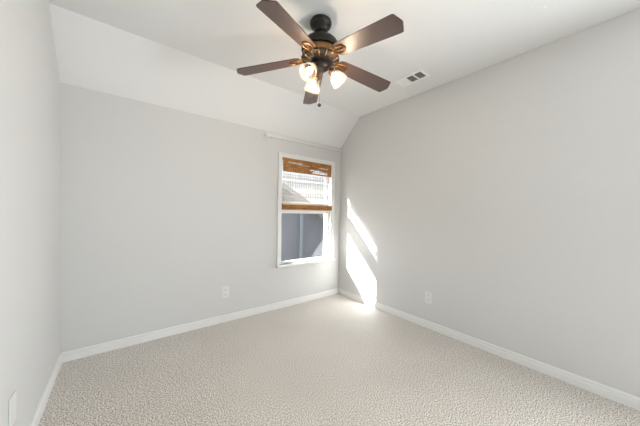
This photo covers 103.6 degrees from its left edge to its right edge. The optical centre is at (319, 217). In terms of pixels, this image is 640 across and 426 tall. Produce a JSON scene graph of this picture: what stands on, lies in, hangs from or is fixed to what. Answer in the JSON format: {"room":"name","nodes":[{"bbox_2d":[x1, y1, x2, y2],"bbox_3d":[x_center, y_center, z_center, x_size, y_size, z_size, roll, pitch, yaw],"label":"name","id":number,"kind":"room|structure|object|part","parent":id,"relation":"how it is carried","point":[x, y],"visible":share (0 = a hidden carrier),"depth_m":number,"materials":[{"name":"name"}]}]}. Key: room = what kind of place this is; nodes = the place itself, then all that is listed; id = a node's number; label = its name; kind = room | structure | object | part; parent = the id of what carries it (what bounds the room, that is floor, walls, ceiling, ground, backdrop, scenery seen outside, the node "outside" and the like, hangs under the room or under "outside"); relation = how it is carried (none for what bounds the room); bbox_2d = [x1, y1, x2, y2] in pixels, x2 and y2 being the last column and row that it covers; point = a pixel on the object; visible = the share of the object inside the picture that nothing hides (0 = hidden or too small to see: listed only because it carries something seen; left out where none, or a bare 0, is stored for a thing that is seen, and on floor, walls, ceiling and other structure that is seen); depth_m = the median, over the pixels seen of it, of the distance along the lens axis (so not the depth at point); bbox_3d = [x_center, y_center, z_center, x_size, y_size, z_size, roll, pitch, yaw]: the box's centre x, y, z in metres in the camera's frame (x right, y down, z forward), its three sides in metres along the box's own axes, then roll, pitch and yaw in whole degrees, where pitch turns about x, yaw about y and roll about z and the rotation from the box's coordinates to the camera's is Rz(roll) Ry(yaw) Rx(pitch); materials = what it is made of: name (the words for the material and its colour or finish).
{"room":"empty bedroom","nodes":[
{"label":"empty bedroom","id":0,"kind":"room"},
{"bbox_2d":[0,0,59,425],"bbox_3d":[-0.623,-0.077,0.016,0.150,2.742,5.200,0,1,-38],"label":"wall","id":1,"kind":"structure","parent":0,"point":[29,74],"depth_m":1.38,"materials":[{"name":"grey paint"}]},
{"bbox_2d":[9,390,15,425],"bbox_3d":[-1.446,0.906,1.185,0.008,0.140,0.082,0,1,-38],"label":"wall plate","id":2,"kind":"object","parent":1,"relation":"attached to","point":[12,401],"visible":1,"depth_m":1.17,"materials":[{"name":"white plastic"}]},
{"bbox_2d":[29,353,61,425],"bbox_3d":[-0.581,1.252,0.091,0.014,0.083,5.200,0,1,-38],"label":"baseboard","id":3,"kind":"structure","parent":1,"relation":"attached to","point":[40,408],"depth_m":1.69,"materials":[{"name":"white paint"}]},
{"bbox_2d":[60,82,340,352],"bbox_3d":[-0.974,0.057,3.151,3.479,2.349,0.150,0,1,-38],"label":"wall","id":4,"kind":"structure","parent":0,"point":[163,209],"depth_m":2.56,"materials":[{"name":"grey paint"}]},
{"bbox_2d":[62,288,337,362],"bbox_3d":[-0.943,1.192,3.107,3.151,0.083,0.014,0,1,-38],"label":"baseboard","id":5,"kind":"structure","parent":4,"relation":"attached to","point":[70,355],"depth_m":2.67,"materials":[{"name":"white paint"}]},
{"bbox_2d":[222,286,228,298],"bbox_3d":[-1.110,0.883,2.966,0.082,0.140,0.011,0,1,-38],"label":"wall outlet","id":6,"kind":"object","parent":4,"relation":"attached to","point":[225,290],"visible":1,"depth_m":2.96,"materials":[{"name":"white plastic"}]},
{"bbox_2d":[265,133,340,153],"bbox_3d":[-0.188,-1.041,3.584,1.299,0.070,0.086,0,1,-38],"label":"curtain rod","id":7,"kind":"object","parent":4,"relation":"attached to","point":[269,136],"visible":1,"depth_m":3.46,"materials":[{"name":"white metal"}]},
{"bbox_2d":[281,160,329,263],"bbox_3d":[-0.234,-0.083,3.745,0.873,1.457,0.124,0,1,-38],"label":"window","id":8,"kind":"structure","parent":4,"relation":"in","point":[326,213],"depth_m":3.93,"materials":[{"name":"white plastic"}]},
{"bbox_3d":[-0.216,0.221,3.720,0.859,0.832,0.030,0,1,-38],"label":"sash","id":9,"kind":"part","parent":8,"relation":"part of","materials":[{"name":"white plastic"}]},
{"bbox_2d":[282,157,331,210],"bbox_3d":[-0.167,-0.451,3.653,0.868,0.711,0.064,0,1,-38],"label":"blind","id":10,"kind":"object","parent":8,"relation":"attached to","point":[304,168],"visible":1,"depth_m":3.61,"materials":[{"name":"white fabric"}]},
{"bbox_2d":[276,258,334,267],"bbox_3d":[-0.184,0.663,3.684,1.025,0.030,0.080,0,1,-38],"label":"trim","id":11,"kind":"structure","parent":4,"relation":"attached to","point":[327,259],"depth_m":3.61,"materials":[{"name":"white paint"}]},
{"bbox_2d":[277,152,334,265],"bbox_3d":[-0.171,-0.095,3.669,0.999,1.547,0.022,0,1,-38],"label":"trim","id":12,"kind":"structure","parent":4,"relation":"attached to","point":[281,155],"depth_m":3.48,"materials":[{"name":"white paint"}]},
{"bbox_2d":[38,294,639,425],"bbox_3d":[0.660,1.348,1.072,3.479,0.100,5.500,0,1,-38],"label":"floor","id":13,"kind":"structure","parent":0,"point":[337,359],"depth_m":1.95,"materials":[{"name":"beige carpet"}]},
{"bbox_2d":[48,0,639,147],"bbox_3d":[0.707,-1.322,1.024,3.479,0.543,5.500,0,1,-38],"label":"ceiling","id":14,"kind":"structure","parent":0,"point":[182,55],"depth_m":2.12,"materials":[{"name":"white paint"}]},
{"bbox_2d":[237,0,403,106],"bbox_3d":[0.041,-1.153,1.885,1.257,0.634,1.246,0,1,-38],"label":"ceiling fan","id":15,"kind":"object","parent":14,"relation":"hanging from","point":[320,49],"visible":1,"depth_m":1.79,"materials":[{"name":"brown wood"}]},
{"bbox_3d":[-0.401,-1.169,1.960,0.515,0.006,0.142,-5,11,9],"label":"blade","id":16,"kind":"part","parent":15,"relation":"part of","materials":[{"name":"brown wood"}]},
{"bbox_3d":[-0.181,-1.157,1.534,0.142,0.006,0.515,13,13,25],"label":"blade","id":17,"kind":"part","parent":15,"relation":"part of","materials":[{"name":"brown wood"}]},
{"bbox_3d":[-0.067,-1.056,1.799,0.067,0.074,0.052,0,1,-38],"label":"bulb","id":18,"kind":"part","parent":15,"relation":"part of","materials":[{"name":"white glass"}]},
{"bbox_3d":[-0.042,-1.104,1.831,0.073,0.072,0.055,0,1,-38],"label":"lamp arm","id":19,"kind":"part","parent":15,"relation":"part of","materials":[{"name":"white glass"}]},
{"bbox_3d":[-0.051,-1.060,2.009,0.052,0.074,0.068,0,1,-38],"label":"bulb","id":20,"kind":"part","parent":15,"relation":"part of","materials":[{"name":"white glass"}]},
{"bbox_3d":[-0.064,-1.169,2.300,0.142,0.006,0.515,-10,-3,-10],"label":"blade","id":21,"kind":"part","parent":15,"relation":"part of","materials":[{"name":"brown wood"}]},
{"bbox_3d":[-0.031,-1.106,1.972,0.055,0.072,0.073,0,1,-38],"label":"lamp arm","id":22,"kind":"part","parent":15,"relation":"part of","materials":[{"name":"gold metal"}]},
{"bbox_3d":[0.080,-1.103,1.893,0.073,0.071,0.054,1,1,4],"label":"lamp arm","id":23,"kind":"part","parent":15,"relation":"part of","materials":[{"name":"gold metal"}]},
{"bbox_3d":[0.122,-1.055,1.890,0.061,0.074,0.059,0,1,-38],"label":"bulb","id":24,"kind":"part","parent":15,"relation":"part of","materials":[{"name":"white glass"}]},
{"bbox_3d":[0.364,-1.157,2.084,0.515,0.006,0.142,8,-13,-27],"label":"blade","id":25,"kind":"part","parent":15,"relation":"part of","materials":[{"name":"brown wood"}]},
{"bbox_3d":[0.291,-1.150,1.611,0.515,0.006,0.142,11,-3,44],"label":"blade","id":26,"kind":"part","parent":15,"relation":"part of","materials":[{"name":"brown wood"}]},
{"bbox_2d":[395,69,429,86],"bbox_3d":[0.974,-1.463,2.656,0.176,0.010,0.304,0,1,-38],"label":"ceiling vent","id":27,"kind":"object","parent":14,"relation":"in","point":[416,76],"visible":1,"depth_m":2.64,"materials":[{"name":"white metal"}]},
{"bbox_2d":[338,8,639,397],"bbox_3d":[1.992,-0.069,2.077,0.150,2.742,5.200,0,1,-38],"label":"wall","id":28,"kind":"structure","parent":0,"point":[507,192],"depth_m":2.24,"materials":[{"name":"grey paint"}]},
{"bbox_2d":[425,291,431,304],"bbox_3d":[1.245,0.922,2.890,0.011,0.140,0.082,0,1,-38],"label":"wall outlet","id":29,"kind":"object","parent":28,"relation":"attached to","point":[428,295],"visible":1,"depth_m":2.88,"materials":[{"name":"white plastic"}]},
{"bbox_2d":[338,288,639,410],"bbox_3d":[1.905,1.260,2.050,0.014,0.083,5.200,0,1,-38],"label":"baseboard","id":30,"kind":"structure","parent":28,"relation":"attached to","point":[629,400],"depth_m":2.23,"materials":[{"name":"white paint"}]},
{"label":"outside","id":31,"kind":"structure","parent":0,"visible":0},
{"bbox_3d":[-3.603,1.474,9.414,22.000,0.100,12.830,0,1,-38],"label":"ground","id":32,"kind":"structure","parent":31,"visible":0},
{"bbox_2d":[281,183,323,260],"bbox_3d":[-1.137,0.364,7.298,3.550,2.280,3.350,0,1,-38],"label":"house","id":33,"kind":"structure","parent":32,"relation":"on","point":[302,234],"depth_m":5.98,"materials":[{"name":"grey"}]}
]}

